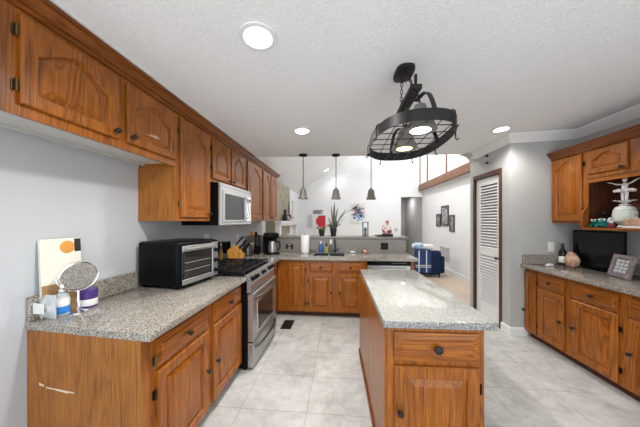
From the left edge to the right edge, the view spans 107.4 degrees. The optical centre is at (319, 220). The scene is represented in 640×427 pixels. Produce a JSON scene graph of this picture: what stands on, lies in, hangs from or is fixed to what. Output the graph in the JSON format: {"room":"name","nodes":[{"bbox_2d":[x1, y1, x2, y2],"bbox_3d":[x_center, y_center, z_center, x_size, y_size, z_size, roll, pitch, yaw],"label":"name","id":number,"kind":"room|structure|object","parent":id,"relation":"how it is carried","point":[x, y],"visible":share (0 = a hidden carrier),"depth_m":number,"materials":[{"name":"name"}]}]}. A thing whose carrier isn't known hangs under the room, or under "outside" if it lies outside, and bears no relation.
{"room":"kitchen","nodes":[
{"label":"kitchen","id":0,"kind":"room"},
{"bbox_2d":[0,127,296,426],"bbox_3d":[-1.313,0.050,4.184,0.120,2.700,9.100,0,0,5],"label":"wall","id":1,"kind":"structure","parent":0,"point":[49,189],"depth_m":1.33,"materials":[{"name":"grey paint"}]},
{"bbox_2d":[0,0,121,148],"bbox_3d":[-1.357,-0.680,0.919,0.372,0.500,0.990,0,0,5],"label":"upper cabinet","id":2,"kind":"object","parent":1,"relation":"attached to","point":[51,89],"visible":0.99,"depth_m":1.08,"materials":[{"name":"brown wood"}]},
{"bbox_2d":[5,0,280,178],"bbox_3d":[-1.194,-0.896,2.631,0.383,0.079,4.428,0,0,5],"label":"crown molding","id":3,"kind":"structure","parent":2,"relation":"attached to","point":[45,12],"depth_m":1.31,"materials":[{"name":"brown wood"}]},
{"bbox_2d":[26,270,141,321],"bbox_3d":[-1.460,0.458,1.732,0.021,0.125,1.046,0,0,5],"label":"backsplash","id":4,"kind":"structure","parent":1,"relation":"attached to","point":[113,285],"depth_m":1.63,"materials":[{"name":"stone"}]},
{"bbox_2d":[79,78,176,166],"bbox_3d":[-1.292,-0.680,1.643,0.372,0.500,0.462,0,0,5],"label":"upper cabinet","id":5,"kind":"object","parent":1,"relation":"attached to","point":[149,127],"visible":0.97,"depth_m":1.57,"materials":[{"name":"brown wood"}]},
{"bbox_2d":[138,113,212,220],"bbox_3d":[-1.250,-0.465,2.111,0.372,0.930,0.491,0,0,5],"label":"upper cabinet","id":6,"kind":"object","parent":1,"relation":"attached to","point":[181,192],"visible":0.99,"depth_m":1.91,"materials":[{"name":"brown wood"}]},
{"bbox_2d":[210,135,244,189],"bbox_3d":[-1.190,-0.665,2.784,0.372,0.530,0.860,0,0,5],"label":"upper cabinet","id":7,"kind":"object","parent":1,"relation":"attached to","point":[227,166],"visible":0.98,"depth_m":2.64,"materials":[{"name":"brown wood"}]},
{"bbox_2d":[182,182,250,224],"bbox_3d":[-1.129,-0.172,2.772,0.494,0.435,0.800,0,0,5],"label":"microwave","id":8,"kind":"object","parent":7,"relation":"attached to","point":[229,205],"visible":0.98,"depth_m":2.47,"materials":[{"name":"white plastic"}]},
{"bbox_2d":[245,158,261,220],"bbox_3d":[-1.122,-0.465,3.542,0.372,0.930,0.660,0,0,5],"label":"upper cabinet","id":9,"kind":"object","parent":1,"relation":"attached to","point":[253,173],"visible":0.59,"depth_m":3.50,"materials":[{"name":"brown wood"}]},
{"bbox_2d":[262,169,276,220],"bbox_3d":[-1.053,-0.465,4.319,0.372,0.930,0.900,0,0,5],"label":"upper cabinet","id":10,"kind":"object","parent":1,"relation":"attached to","point":[269,183],"visible":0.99,"depth_m":4.22,"materials":[{"name":"brown wood"}]},
{"bbox_2d":[257,156,350,193],"bbox_3d":[2.676,-2.431,6.011,7.740,3.008,4.950,0,0,5],"label":"vault","id":11,"kind":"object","parent":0,"point":[290,169],"depth_m":6.54,"materials":[{"name":"white paint"}]},
{"bbox_2d":[56,0,639,156],"bbox_3d":[0.748,-1.068,1.680,4.670,0.279,4.480,0,0,5],"label":"ceiling","id":12,"kind":"structure","parent":0,"point":[523,65],"depth_m":1.47,"materials":[{"name":"white paint"}]},
{"bbox_2d":[238,21,276,50],"bbox_3d":[-0.327,-0.967,1.239,0.195,0.015,0.195,0,0,12],"label":"recessed light","id":13,"kind":"object","parent":12,"relation":"in","point":[257,36],"visible":1,"depth_m":1.23,"materials":[{"name":"white paint"}]},
{"bbox_2d":[293,127,310,134],"bbox_3d":[-0.194,-0.967,2.527,0.195,0.015,0.195,0,0,12],"label":"recessed light","id":14,"kind":"object","parent":12,"relation":"in","point":[299,130],"visible":1,"depth_m":2.51,"materials":[{"name":"white paint"}]},
{"bbox_2d":[298,153,307,198],"bbox_3d":[-0.245,-0.647,3.436,0.152,0.643,0.152,0,0,5],"label":"pendant light","id":15,"kind":"object","parent":12,"relation":"hanging from","point":[303,193],"visible":1,"depth_m":3.40,"materials":[{"name":"black metal"}]},
{"bbox_2d":[331,154,340,199],"bbox_3d":[0.238,-0.655,3.493,0.152,0.660,0.152,0,0,5],"label":"pendant light","id":16,"kind":"object","parent":12,"relation":"hanging from","point":[335,196],"visible":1,"depth_m":3.45,"materials":[{"name":"black metal"}]},
{"bbox_2d":[366,154,375,199],"bbox_3d":[0.769,-0.664,3.536,0.152,0.677,0.152,0,0,5],"label":"pendant light","id":17,"kind":"object","parent":12,"relation":"hanging from","point":[371,195],"visible":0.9,"depth_m":3.50,"materials":[{"name":"black metal"}]},
{"bbox_2d":[365,63,458,164],"bbox_3d":[0.603,-0.744,1.625,0.545,0.515,0.852,0,0,5],"label":"pot rack","id":18,"kind":"object","parent":12,"relation":"hanging from","point":[420,119],"visible":1,"depth_m":1.45,"materials":[{"name":"black metal"}]},
{"bbox_2d":[491,126,511,132],"bbox_3d":[2.062,-1.043,2.677,0.195,0.015,0.195,0,0,12],"label":"recessed light","id":19,"kind":"object","parent":12,"relation":"in","point":[502,128],"visible":1,"depth_m":2.67,"materials":[{"name":"white paint"}]},
{"bbox_2d":[297,156,422,243],"bbox_3d":[2.892,-1.600,8.436,7.740,6.000,0.120,0,0,5],"label":"wall","id":20,"kind":"structure","parent":0,"point":[390,181],"depth_m":8.50,"materials":[{"name":"white paint"}]},
{"bbox_2d":[308,215,325,226],"bbox_3d":[-0.123,0.005,8.624,0.660,0.450,0.040,0,0,5],"label":"abstract canvas","id":21,"kind":"object","parent":20,"relation":"attached to","point":[313,220],"visible":0.94,"depth_m":8.61,"materials":[{"name":"white fabric"}]},
{"bbox_2d":[313,210,322,213],"bbox_3d":[-0.077,-0.330,8.630,0.370,0.140,0.020,0,0,5],"label":"sign","id":22,"kind":"object","parent":20,"relation":"attached to","point":[314,211],"visible":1,"depth_m":8.62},
{"bbox_2d":[350,203,366,222],"bbox_3d":[1.376,-0.315,8.487,0.615,0.749,0.046,0,0,5],"label":"canvas","id":23,"kind":"object","parent":20,"relation":"attached to","point":[358,215],"visible":1,"depth_m":8.47,"materials":[{"name":"white fabric"}]},
{"bbox_2d":[246,183,496,303],"bbox_3d":[0.992,0.100,3.907,4.520,2.600,0.160,0,0,5],"label":"wall","id":24,"kind":"structure","parent":0,"point":[495,183],"depth_m":3.68,"materials":[{"name":"white paint"}]},
{"bbox_2d":[246,235,407,238],"bbox_3d":[0.092,0.277,4.075,2.693,0.036,0.385,0,0,5],"label":"bar","id":25,"kind":"object","parent":24,"relation":"on","point":[280,236],"visible":0.8,"depth_m":3.93,"materials":[{"name":"grey stone"}]},
{"bbox_2d":[316,225,327,235],"bbox_3d":[0.037,0.153,4.056,0.227,0.211,0.176,0,0,-16],"label":"potted plant","id":26,"kind":"object","parent":25,"relation":"on","point":[321,231],"visible":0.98,"depth_m":4.01,"materials":[{"name":"green plant"}]},
{"bbox_2d":[327,202,355,235],"bbox_3d":[0.309,-0.048,4.033,0.407,0.612,0.458,0,0,-41],"label":"potted plant","id":27,"kind":"object","parent":25,"relation":"on","point":[333,226],"visible":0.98,"depth_m":3.99,"materials":[{"name":"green plant"}]},
{"bbox_2d":[362,222,368,235],"bbox_3d":[0.767,0.136,3.978,0.100,0.245,0.100,0,0,5],"label":"lantern","id":28,"kind":"object","parent":25,"relation":"on","point":[365,225],"visible":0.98,"depth_m":3.94,"materials":[{"name":"grey metal"}]},
{"bbox_2d":[382,221,392,236],"bbox_3d":[1.129,0.126,3.929,0.186,0.266,0.143,0,0,5],"label":"figurine","id":29,"kind":"object","parent":25,"relation":"on","point":[387,229],"visible":0.99,"depth_m":3.90,"materials":[{"name":"white"}]},
{"bbox_2d":[248,238,405,252],"bbox_3d":[0.073,0.409,3.902,2.630,0.222,0.017,0,0,5],"label":"backsplash","id":30,"kind":"structure","parent":24,"relation":"attached to","point":[344,245],"depth_m":3.86,"materials":[{"name":"grey stone"}]},
{"bbox_2d":[460,153,475,164],"bbox_3d":[2.330,-1.000,3.707,0.161,0.210,0.160,0,0,5],"label":"trim","id":31,"kind":"structure","parent":24,"relation":"attached to","point":[468,156],"depth_m":3.71,"materials":[{"name":"grey paint"}]},
{"bbox_2d":[401,197,421,255],"bbox_3d":[3.387,0.150,9.647,0.970,2.500,2.380,0,0,5],"label":"wall","id":32,"kind":"structure","parent":0,"point":[411,207],"depth_m":9.71,"materials":[{"name":"grey paint"}]},
{"bbox_2d":[197,252,639,426],"bbox_3d":[2.628,1.450,5.538,7.750,0.100,12.500,0,0,5],"label":"floor","id":33,"kind":"structure","parent":0,"point":[309,373],"depth_m":1.99,"materials":[{"name":"grey tile"}]},
{"bbox_2d":[27,285,241,426],"bbox_3d":[-1.104,0.981,1.671,0.738,0.839,1.097,0,0,5],"label":"base cabinet","id":34,"kind":"object","parent":33,"relation":"on","point":[173,379],"visible":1,"depth_m":1.19,"materials":[{"name":"brown wood"}]},
{"bbox_2d":[25,270,245,341],"bbox_3d":[-1.103,0.477,1.667,0.745,0.165,1.112,0,0,5],"label":"countertop","id":35,"kind":"structure","parent":34,"relation":"on","point":[126,309],"depth_m":1.36,"materials":[{"name":"stone"}]},
{"bbox_2d":[33,294,55,318],"bbox_3d":[-1.457,0.457,1.248,0.110,0.125,0.060,0,0,8],"label":"pack","id":36,"kind":"object","parent":35,"relation":"on","point":[46,307],"visible":0.99,"depth_m":1.24,"materials":[{"name":"white plastic"}]},
{"bbox_2d":[37,237,82,318],"bbox_3d":[-1.464,0.309,1.332,0.051,0.420,0.175,0,0,15],"label":"print","id":37,"kind":"object","parent":35,"relation":"on","point":[54,255],"visible":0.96,"depth_m":1.30,"materials":[{"name":"beige paper"}]},
{"bbox_2d":[55,285,70,316],"bbox_3d":[-1.433,0.432,1.303,0.070,0.175,0.070,0,0,-6],"label":"hand sanitizer","id":38,"kind":"object","parent":35,"relation":"on","point":[63,299],"visible":0.75,"depth_m":1.29,"materials":[{"name":"white plastic"}]},
{"bbox_2d":[55,261,98,314],"bbox_3d":[-1.381,0.375,1.343,0.167,0.291,0.084,0,0,-38],"label":"makeup mirror","id":39,"kind":"object","parent":35,"relation":"on","point":[76,275],"visible":0.99,"depth_m":1.33,"materials":[{"name":"silver metal"}]},
{"bbox_2d":[60,263,95,288],"bbox_3d":[-1.373,0.312,1.339,0.002,0.151,0.151,14,7,27],"label":"mirror glass","id":40,"kind":"object","parent":39,"relation":"attached to","point":[79,275],"depth_m":1.34,"materials":[{"name":"grey mirror"}]},
{"bbox_2d":[80,286,97,307],"bbox_3d":[-1.413,0.465,1.431,0.092,0.110,0.092,0,0,28],"label":"canister","id":41,"kind":"object","parent":35,"relation":"on","point":[89,296],"visible":0.8,"depth_m":1.41,"materials":[{"name":"purple"}]},
{"bbox_2d":[139,238,218,289],"bbox_3d":[-1.159,0.341,1.994,0.455,0.358,0.432,0,0,14],"label":"toaster oven","id":42,"kind":"object","parent":35,"relation":"on","point":[179,262],"visible":1,"depth_m":1.81,"materials":[{"name":"black metal"}]},
{"bbox_2d":[216,258,276,369],"bbox_3d":[-0.952,0.933,2.603,0.850,0.933,0.769,0,0,5],"label":"range","id":43,"kind":"object","parent":33,"relation":"on","point":[258,291],"visible":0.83,"depth_m":2.36,"materials":[{"name":"silver metal"}]},
{"bbox_2d":[219,243,222,258],"bbox_3d":[-1.259,0.384,2.984,0.052,0.260,0.052,0,0,5],"label":"oil bottle","id":44,"kind":"object","parent":43,"relation":"on","point":[220,250],"visible":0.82,"depth_m":2.97,"materials":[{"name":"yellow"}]},
{"bbox_2d":[216,258,267,277],"bbox_3d":[-1.012,0.500,2.608,0.730,0.067,0.769,0,0,5],"label":"cooktop","id":45,"kind":"object","parent":43,"relation":"in","point":[228,267],"depth_m":2.50,"materials":[{"name":"black metal"}]},
{"bbox_2d":[273,262,276,313],"bbox_3d":[-0.962,0.981,3.233,0.733,0.839,0.470,0,0,5],"label":"base cabinet","id":46,"kind":"object","parent":33,"relation":"on","point":[275,264],"visible":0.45,"depth_m":3.31,"materials":[{"name":"brown wood"}]},
{"bbox_2d":[266,181,299,234],"bbox_3d":[-0.899,0.245,6.114,0.359,2.310,2.180,0,0,5],"label":"fireplace","id":47,"kind":"object","parent":33,"relation":"on","point":[279,226],"visible":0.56,"depth_m":5.73,"materials":[{"name":"stone"}]},
{"bbox_2d":[283,210,286,220],"bbox_3d":[-0.841,-0.151,5.647,0.120,0.300,0.120,0,0,-12],"label":"ornament","id":48,"kind":"object","parent":47,"relation":"on","point":[284,214],"visible":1,"depth_m":5.61,"materials":[{"name":"black"}]},
{"bbox_2d":[275,221,299,222],"bbox_3d":[-0.797,0.022,6.105,0.155,0.045,2.180,0,0,5],"label":"mantel shelf","id":49,"kind":"object","parent":47,"relation":"attached to","point":[275,221],"depth_m":5.56,"materials":[{"name":"white paint"}]},
{"bbox_2d":[287,214,293,220],"bbox_3d":[-0.756,-0.087,6.040,0.186,0.172,0.357,0,0,5],"label":"flower arrangement","id":50,"kind":"object","parent":47,"relation":"on","point":[290,216],"visible":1,"depth_m":5.97,"materials":[{"name":"white plant"}]},
{"bbox_2d":[292,201,294,220],"bbox_3d":[-0.767,-0.276,6.755,0.025,0.550,0.840,0,0,-2],"label":"frame","id":51,"kind":"object","parent":47,"relation":"on","point":[293,203],"visible":0.79,"depth_m":6.77,"materials":[{"name":"grey"}]},
{"bbox_2d":[280,320,294,328],"bbox_3d":[-0.437,1.395,3.176,0.140,0.009,0.270,0,0,5],"label":"floor vent","id":52,"kind":"object","parent":33,"relation":"in","point":[287,324],"visible":1,"depth_m":3.17,"materials":[{"name":"black metal"}]},
{"bbox_2d":[278,260,307,314],"bbox_3d":[-0.386,0.981,3.684,0.435,0.839,0.510,0,0,5],"label":"base cabinet","id":53,"kind":"object","parent":33,"relation":"on","point":[292,274],"visible":0.93,"depth_m":3.43,"materials":[{"name":"brown wood"}]},
{"bbox_2d":[307,260,366,316],"bbox_3d":[0.258,0.981,3.610,0.860,0.839,0.543,0,0,5],"label":"base cabinet","id":54,"kind":"object","parent":33,"relation":"on","point":[333,286],"visible":0.92,"depth_m":3.39,"materials":[{"name":"brown wood"}]},
{"bbox_2d":[244,238,417,263],"bbox_3d":[0.024,0.429,3.410,2.680,0.262,1.007,0,0,5],"label":"countertop","id":55,"kind":"structure","parent":54,"relation":"on","point":[396,251],"depth_m":3.80,"materials":[{"name":"stone"}]},
{"bbox_2d":[218,241,230,257],"bbox_3d":[-1.267,0.395,3.104,0.137,0.250,0.122,0,0,5],"label":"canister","id":56,"kind":"object","parent":55,"relation":"on","point":[226,245],"visible":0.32,"depth_m":3.04,"materials":[{"name":"black plastic"}]},
{"bbox_2d":[227,236,249,257],"bbox_3d":[-1.063,0.358,3.096,0.284,0.323,0.115,0,0,-15],"label":"knife block","id":57,"kind":"object","parent":55,"relation":"on","point":[234,251],"visible":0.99,"depth_m":3.04,"materials":[{"name":"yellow wood"}]},
{"bbox_2d":[239,243,255,255],"bbox_3d":[-1.089,0.427,3.533,0.155,0.186,0.210,0,0,37],"label":"kettle","id":58,"kind":"object","parent":55,"relation":"on","point":[249,251],"visible":0.78,"depth_m":3.48,"materials":[{"name":"grey metal"}]},
{"bbox_2d":[250,231,257,249],"bbox_3d":[-1.087,0.345,3.853,0.144,0.349,0.125,0,0,5],"label":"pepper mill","id":59,"kind":"object","parent":55,"relation":"on","point":[253,233],"visible":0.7,"depth_m":3.81,"materials":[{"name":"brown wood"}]},
{"bbox_2d":[254,235,260,253],"bbox_3d":[-0.997,0.369,3.733,0.110,0.301,0.110,0,0,-12],"label":"coffee grinder","id":60,"kind":"object","parent":55,"relation":"on","point":[257,238],"visible":0.95,"depth_m":3.69,"materials":[{"name":"black plastic"}]},
{"bbox_2d":[263,232,280,254],"bbox_3d":[-0.763,0.352,3.729,0.221,0.335,0.260,0,0,-30],"label":"coffee maker","id":61,"kind":"object","parent":55,"relation":"on","point":[269,238],"visible":1,"depth_m":3.65,"materials":[{"name":"black plastic"}]},
{"bbox_2d":[286,244,292,248],"bbox_3d":[-0.511,0.428,3.941,0.125,0.080,0.008,0,0,5],"label":"wall outlet","id":62,"kind":"object","parent":55,"relation":"attached to","point":[288,246],"visible":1,"depth_m":3.94,"materials":[{"name":"black"}]},
{"bbox_2d":[300,233,309,252],"bbox_3d":[-0.244,0.359,3.837,0.150,0.322,0.150,0,0,5],"label":"paper towel roll","id":63,"kind":"object","parent":55,"relation":"on","point":[304,238],"visible":1,"depth_m":3.78,"materials":[{"name":"white paper"}]},
{"bbox_2d":[319,241,322,252],"bbox_3d":[0.013,0.425,3.859,0.076,0.189,0.075,0,0,5],"label":"dish soap","id":64,"kind":"object","parent":55,"relation":"on","point":[320,244],"visible":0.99,"depth_m":3.83,"materials":[{"name":"blue plastic"}]},
{"bbox_2d":[311,252,346,256],"bbox_3d":[0.143,0.612,3.627,0.520,0.196,0.390,0,0,5],"label":"sink","id":65,"kind":"object","parent":55,"relation":"in","point":[316,253],"visible":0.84,"depth_m":3.78,"materials":[{"name":"silver metal"}]},
{"bbox_2d":[314,253,343,255],"bbox_3d":[0.143,0.615,3.627,0.472,0.190,0.342,0,0,5],"label":"basin","id":66,"kind":"object","parent":65,"relation":"in","point":[315,254],"depth_m":3.78,"materials":[{"name":"grey metal"}]},
{"bbox_2d":[329,239,331,252],"bbox_3d":[0.178,0.411,3.849,0.052,0.219,0.051,0,0,5],"label":"spray bottle","id":67,"kind":"object","parent":55,"relation":"on","point":[330,246],"visible":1,"depth_m":3.83,"materials":[{"name":"grey plastic"}]},
{"bbox_2d":[381,243,387,249],"bbox_3d":[1.043,0.408,3.802,0.120,0.115,0.008,0,0,5],"label":"wall outlet","id":68,"kind":"object","parent":55,"relation":"attached to","point":[384,246],"visible":1,"depth_m":3.80,"materials":[{"name":"black plastic"}]},
{"bbox_2d":[367,261,410,269],"bbox_3d":[0.992,0.983,3.547,0.600,0.835,0.558,0,0,5],"label":"dishwasher","id":69,"kind":"object","parent":33,"relation":"on","point":[371,265],"visible":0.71,"depth_m":3.30,"materials":[{"name":"silver metal"}]},
{"bbox_2d":[358,274,483,426],"bbox_3d":[0.631,0.981,1.836,0.526,0.839,1.293,0,0,4],"label":"kitchen island","id":70,"kind":"object","parent":33,"relation":"on","point":[412,377],"visible":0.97,"depth_m":1.23,"materials":[{"name":"brown wood"}]},
{"bbox_2d":[360,269,497,330],"bbox_3d":[0.670,0.540,1.861,0.590,0.040,1.323,0,0,5],"label":"island countertop","id":71,"kind":"structure","parent":70,"relation":"on","point":[400,298],"depth_m":1.45,"materials":[{"name":"stone"}]},
{"bbox_2d":[408,250,444,276],"bbox_3d":[2.732,1.070,6.191,0.800,0.660,0.720,0,0,5],"label":"armchair","id":72,"kind":"object","parent":33,"relation":"on","point":[437,261],"visible":0.43,"depth_m":5.82,"materials":[{"name":"blue fabric"}]},
{"bbox_2d":[413,249,430,272],"bbox_3d":[2.567,0.999,5.923,0.380,0.562,0.204,0,0,5],"label":"throw blanket","id":73,"kind":"object","parent":72,"relation":"on","point":[423,265],"visible":0.87,"depth_m":5.82,"materials":[{"name":"blue fabric"}]},
{"bbox_2d":[412,243,422,248],"bbox_3d":[2.469,0.633,5.944,0.300,0.170,0.120,0,0,5],"label":"cushion","id":74,"kind":"object","parent":73,"relation":"on","point":[414,245],"visible":1,"depth_m":5.89,"materials":[{"name":"white fabric"}]},
{"bbox_2d":[423,244,433,249],"bbox_3d":[2.717,0.648,5.912,0.280,0.140,0.120,0,0,5],"label":"cushion","id":75,"kind":"object","parent":73,"relation":"on","point":[425,246],"visible":0.97,"depth_m":5.87,"materials":[{"name":"white fabric"}]},
{"bbox_2d":[522,268,639,401],"bbox_3d":[2.648,0.981,1.584,0.623,0.839,2.527,0,0,5],"label":"base cabinet","id":76,"kind":"object","parent":33,"relation":"on","point":[596,328],"visible":1,"depth_m":2.12,"materials":[{"name":"brown wood"}]},
{"bbox_2d":[520,254,639,296],"bbox_3d":[2.646,0.482,1.585,0.629,0.155,2.529,0,0,5],"label":"countertop","id":77,"kind":"structure","parent":76,"relation":"on","point":[536,262],"depth_m":2.28,"materials":[{"name":"stone"}]},
{"bbox_2d":[558,243,566,265],"bbox_3d":[2.858,0.391,2.767,0.076,0.259,0.075,0,0,39],"label":"wine bottle","id":78,"kind":"object","parent":77,"relation":"on","point":[562,252],"visible":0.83,"depth_m":2.75,"materials":[{"name":"black glass"}]},
{"bbox_2d":[564,252,580,267],"bbox_3d":[2.853,0.434,2.663,0.098,0.172,0.171,0,0,5],"label":"salt lamp","id":79,"kind":"object","parent":77,"relation":"on","point":[571,259],"visible":1,"depth_m":2.63,"materials":[{"name":"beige stone"}]},
{"bbox_2d":[573,230,626,271],"bbox_3d":[2.945,0.312,2.483,0.135,0.415,0.490,0,0,5],"label":"television","id":80,"kind":"object","parent":77,"relation":"on","point":[595,250],"visible":0.71,"depth_m":2.45,"materials":[{"name":"black plastic"}]},
{"bbox_2d":[607,254,638,279],"bbox_3d":[2.771,0.418,2.156,0.069,0.209,0.230,0,0,19],"label":"photo frame","id":81,"kind":"object","parent":77,"relation":"on","point":[621,266],"visible":1,"depth_m":2.14,"materials":[{"name":"grey paint"}]},
{"bbox_2d":[612,258,630,274],"bbox_3d":[2.773,0.417,2.155,0.010,0.140,0.154,15,5,19],"label":"print","id":82,"kind":"object","parent":81,"relation":"attached to","point":[620,266],"depth_m":2.16},
{"bbox_2d":[422,173,469,190],"bbox_3d":[4.953,-1.150,5.883,3.180,0.180,4.600,0,0,5],"label":"floor","id":83,"kind":"structure","parent":0,"point":[468,173],"depth_m":6.31,"materials":[{"name":"white paint"}]},
{"bbox_2d":[418,154,469,190],"bbox_3d":[3.319,-1.735,6.019,0.100,1.350,4.580,0,0,5],"label":"loft railing","id":84,"kind":"object","parent":83,"relation":"on","point":[434,170],"visible":0.38,"depth_m":6.53,"materials":[{"name":"brown wood"}]},
{"bbox_2d":[423,174,469,277],"bbox_3d":[3.462,0.170,5.604,0.100,2.460,5.420,0,0,5],"label":"wall","id":85,"kind":"structure","parent":0,"point":[455,193],"depth_m":6.14,"materials":[{"name":"white paint"}]},
{"bbox_2d":[436,214,440,225],"bbox_3d":[3.523,-0.025,6.989,0.025,0.370,0.290,0,0,5],"label":"framed photo","id":86,"kind":"object","parent":85,"relation":"attached to","point":[438,216],"visible":1,"depth_m":6.99,"materials":[{"name":"grey metal"}]},
{"bbox_2d":[441,205,448,225],"bbox_3d":[3.484,-0.147,6.561,0.025,0.565,0.450,0,0,5],"label":"framed photo","id":87,"kind":"object","parent":85,"relation":"attached to","point":[444,209],"visible":1,"depth_m":6.52,"materials":[{"name":"grey metal"}]},
{"bbox_2d":[442,207,446,223],"bbox_3d":[3.491,-0.147,6.560,0.012,0.465,0.350,0,0,5],"label":"print","id":88,"kind":"object","parent":87,"relation":"attached to","point":[444,209],"depth_m":6.58},
{"bbox_2d":[440,246,449,261],"bbox_3d":[3.495,0.920,6.595,0.012,0.380,0.600,0,0,5],"label":"air vent","id":89,"kind":"object","parent":85,"relation":"in","point":[441,248],"visible":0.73,"depth_m":6.52,"materials":[{"name":"grey metal"}]},
{"bbox_2d":[449,215,454,231],"bbox_3d":[3.447,0.060,6.143,0.025,0.440,0.270,0,0,5],"label":"framed photo","id":90,"kind":"object","parent":85,"relation":"attached to","point":[451,217],"visible":1,"depth_m":6.12,"materials":[{"name":"grey metal"}]},
{"bbox_2d":[450,217,452,229],"bbox_3d":[3.453,0.060,6.142,0.012,0.340,0.170,0,0,5],"label":"print","id":91,"kind":"object","parent":90,"relation":"attached to","point":[451,218],"depth_m":6.16},
{"bbox_2d":[445,268,469,282],"bbox_3d":[3.442,1.350,6.018,0.014,0.100,4.600,0,0,5],"label":"baseboard","id":92,"kind":"structure","parent":85,"relation":"attached to","point":[458,275],"depth_m":5.79,"materials":[{"name":"white paint"}]},
{"bbox_2d":[470,146,504,322],"bbox_3d":[2.430,0.100,3.377,0.100,2.600,0.800,0,0,5],"label":"wall","id":93,"kind":"structure","parent":0,"point":[496,159],"depth_m":3.33,"materials":[{"name":"grey paint"}]},
{"bbox_2d":[473,168,501,328],"bbox_3d":[2.390,0.355,3.356,0.086,2.090,0.650,0,0,5],"label":"louvered door","id":94,"kind":"structure","parent":93,"relation":"in","point":[489,287],"depth_m":3.36,"materials":[{"name":"white wood"}]},
{"bbox_2d":[471,104,639,158],"bbox_3d":[2.547,-1.019,1.479,0.810,0.132,4.400,0,0,5],"label":"trim","id":95,"kind":"structure","parent":93,"relation":"attached to","point":[631,113],"depth_m":2.79,"materials":[{"name":"white paint"}]},
{"bbox_2d":[505,139,575,335],"bbox_3d":[2.709,0.100,2.900,0.740,2.600,0.100,0,0,5],"label":"wall","id":96,"kind":"structure","parent":0,"point":[529,227],"depth_m":2.87,"materials":[{"name":"grey paint"}]},
{"bbox_2d":[501,322,527,335],"bbox_3d":[2.430,1.350,2.946,0.204,0.100,0.169,0,0,5],"label":"baseboard","id":97,"kind":"structure","parent":96,"relation":"attached to","point":[512,331],"depth_m":2.87,"materials":[{"name":"white paint"}]},
{"bbox_2d":[522,254,557,263],"bbox_3d":[2.756,0.463,2.834,0.586,0.115,0.020,0,0,5],"label":"backsplash","id":98,"kind":"structure","parent":96,"relation":"attached to","point":[526,258],"depth_m":2.83,"materials":[{"name":"stone"}]},
{"bbox_2d":[548,242,554,251],"bbox_3d":[2.794,0.315,2.838,0.070,0.115,0.008,0,0,5],"label":"wall outlet","id":99,"kind":"object","parent":96,"relation":"attached to","point":[551,245],"visible":1,"depth_m":2.83,"materials":[{"name":"white plastic"}]},
{"bbox_2d":[547,124,639,160],"bbox_3d":[2.676,-0.763,1.769,0.060,0.093,2.151,0,0,5],"label":"crown molding","id":100,"kind":"structure","parent":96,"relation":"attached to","point":[632,132],"depth_m":2.29,"materials":[{"name":"brown wood"}]},
{"bbox_2d":[576,118,639,263],"bbox_3d":[2.978,0.100,1.079,0.120,2.600,3.680,0,0,5],"label":"wall","id":101,"kind":"structure","parent":0,"point":[633,237],"depth_m":2.31,"materials":[{"name":"grey paint"}]},
{"bbox_2d":[552,152,585,222],"bbox_3d":[2.908,-0.362,2.628,0.290,0.775,0.400,0,0,5],"label":"upper cabinet","id":102,"kind":"object","parent":101,"relation":"attached to","point":[569,173],"visible":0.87,"depth_m":2.61,"materials":[{"name":"brown wood"}]},
{"bbox_2d":[580,137,639,231],"bbox_3d":[2.790,-0.331,1.559,0.335,0.838,1.750,0,0,5],"label":"upper cabinet","id":103,"kind":"object","parent":101,"relation":"attached to","point":[613,163],"visible":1,"depth_m":2.29,"materials":[{"name":"brown wood"}]},
{"bbox_2d":[589,219,599,227],"bbox_3d":[2.783,0.024,2.362,0.094,0.086,0.106,0,0,5],"label":"frog figurine","id":104,"kind":"object","parent":103,"relation":"on","point":[594,221],"visible":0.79,"depth_m":2.35,"materials":[{"name":"teal ceramic"}]},
{"bbox_2d":[595,219,609,227],"bbox_3d":[2.745,0.021,2.270,0.099,0.090,0.111,0,0,-12],"label":"frog figurine","id":105,"kind":"object","parent":103,"relation":"on","point":[603,223],"visible":0.96,"depth_m":2.25,"materials":[{"name":"teal ceramic"}]},
{"bbox_2d":[600,212,612,227],"bbox_3d":[2.810,-0.012,2.311,0.097,0.155,0.080,0,0,5],"label":"bird figurine","id":106,"kind":"object","parent":103,"relation":"on","point":[605,214],"visible":0.6,"depth_m":2.29,"materials":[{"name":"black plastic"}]},
{"bbox_2d":[582,227,639,231],"bbox_3d":[2.784,0.077,1.559,0.322,0.022,1.710,0,0,5],"label":"shelf","id":107,"kind":"object","parent":103,"relation":"attached to","point":[583,228],"depth_m":2.16,"materials":[{"name":"brown wood"}]},
{"bbox_2d":[608,221,615,227],"bbox_3d":[2.715,0.032,2.187,0.044,0.067,0.043,0,0,5],"label":"ornament","id":108,"kind":"object","parent":103,"relation":"on","point":[611,225],"visible":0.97,"depth_m":2.18,"materials":[{"name":"red ceramic"}]},
{"bbox_2d":[612,205,638,227],"bbox_3d":[2.847,-0.040,2.195,0.155,0.211,0.156,0,0,-43],"label":"tureen","id":109,"kind":"object","parent":103,"relation":"on","point":[619,213],"visible":0.82,"depth_m":2.17,"materials":[{"name":"white ceramic"}]},
{"bbox_2d":[607,178,639,205],"bbox_3d":[2.829,-0.276,2.197,0.191,0.260,0.171,0,0,-43],"label":"figurine","id":110,"kind":"object","parent":109,"relation":"on","point":[625,190],"visible":0.94,"depth_m":2.18,"materials":[{"name":"white ceramic"}]},
{"bbox_2d":[622,218,639,228],"bbox_3d":[2.774,0.021,2.051,0.100,0.090,0.150,0,0,5],"label":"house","id":111,"kind":"object","parent":103,"relation":"on","point":[634,223],"visible":0.98,"depth_m":2.06,"materials":[{"name":"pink ceramic"}]},
{"bbox_2d":[633,264,639,275],"bbox_3d":[2.947,0.463,1.548,0.020,0.115,2.508,0,0,5],"label":"backsplash","id":112,"kind":"structure","parent":101,"relation":"attached to","point":[637,269],"depth_m":2.22,"materials":[{"name":"stone"}]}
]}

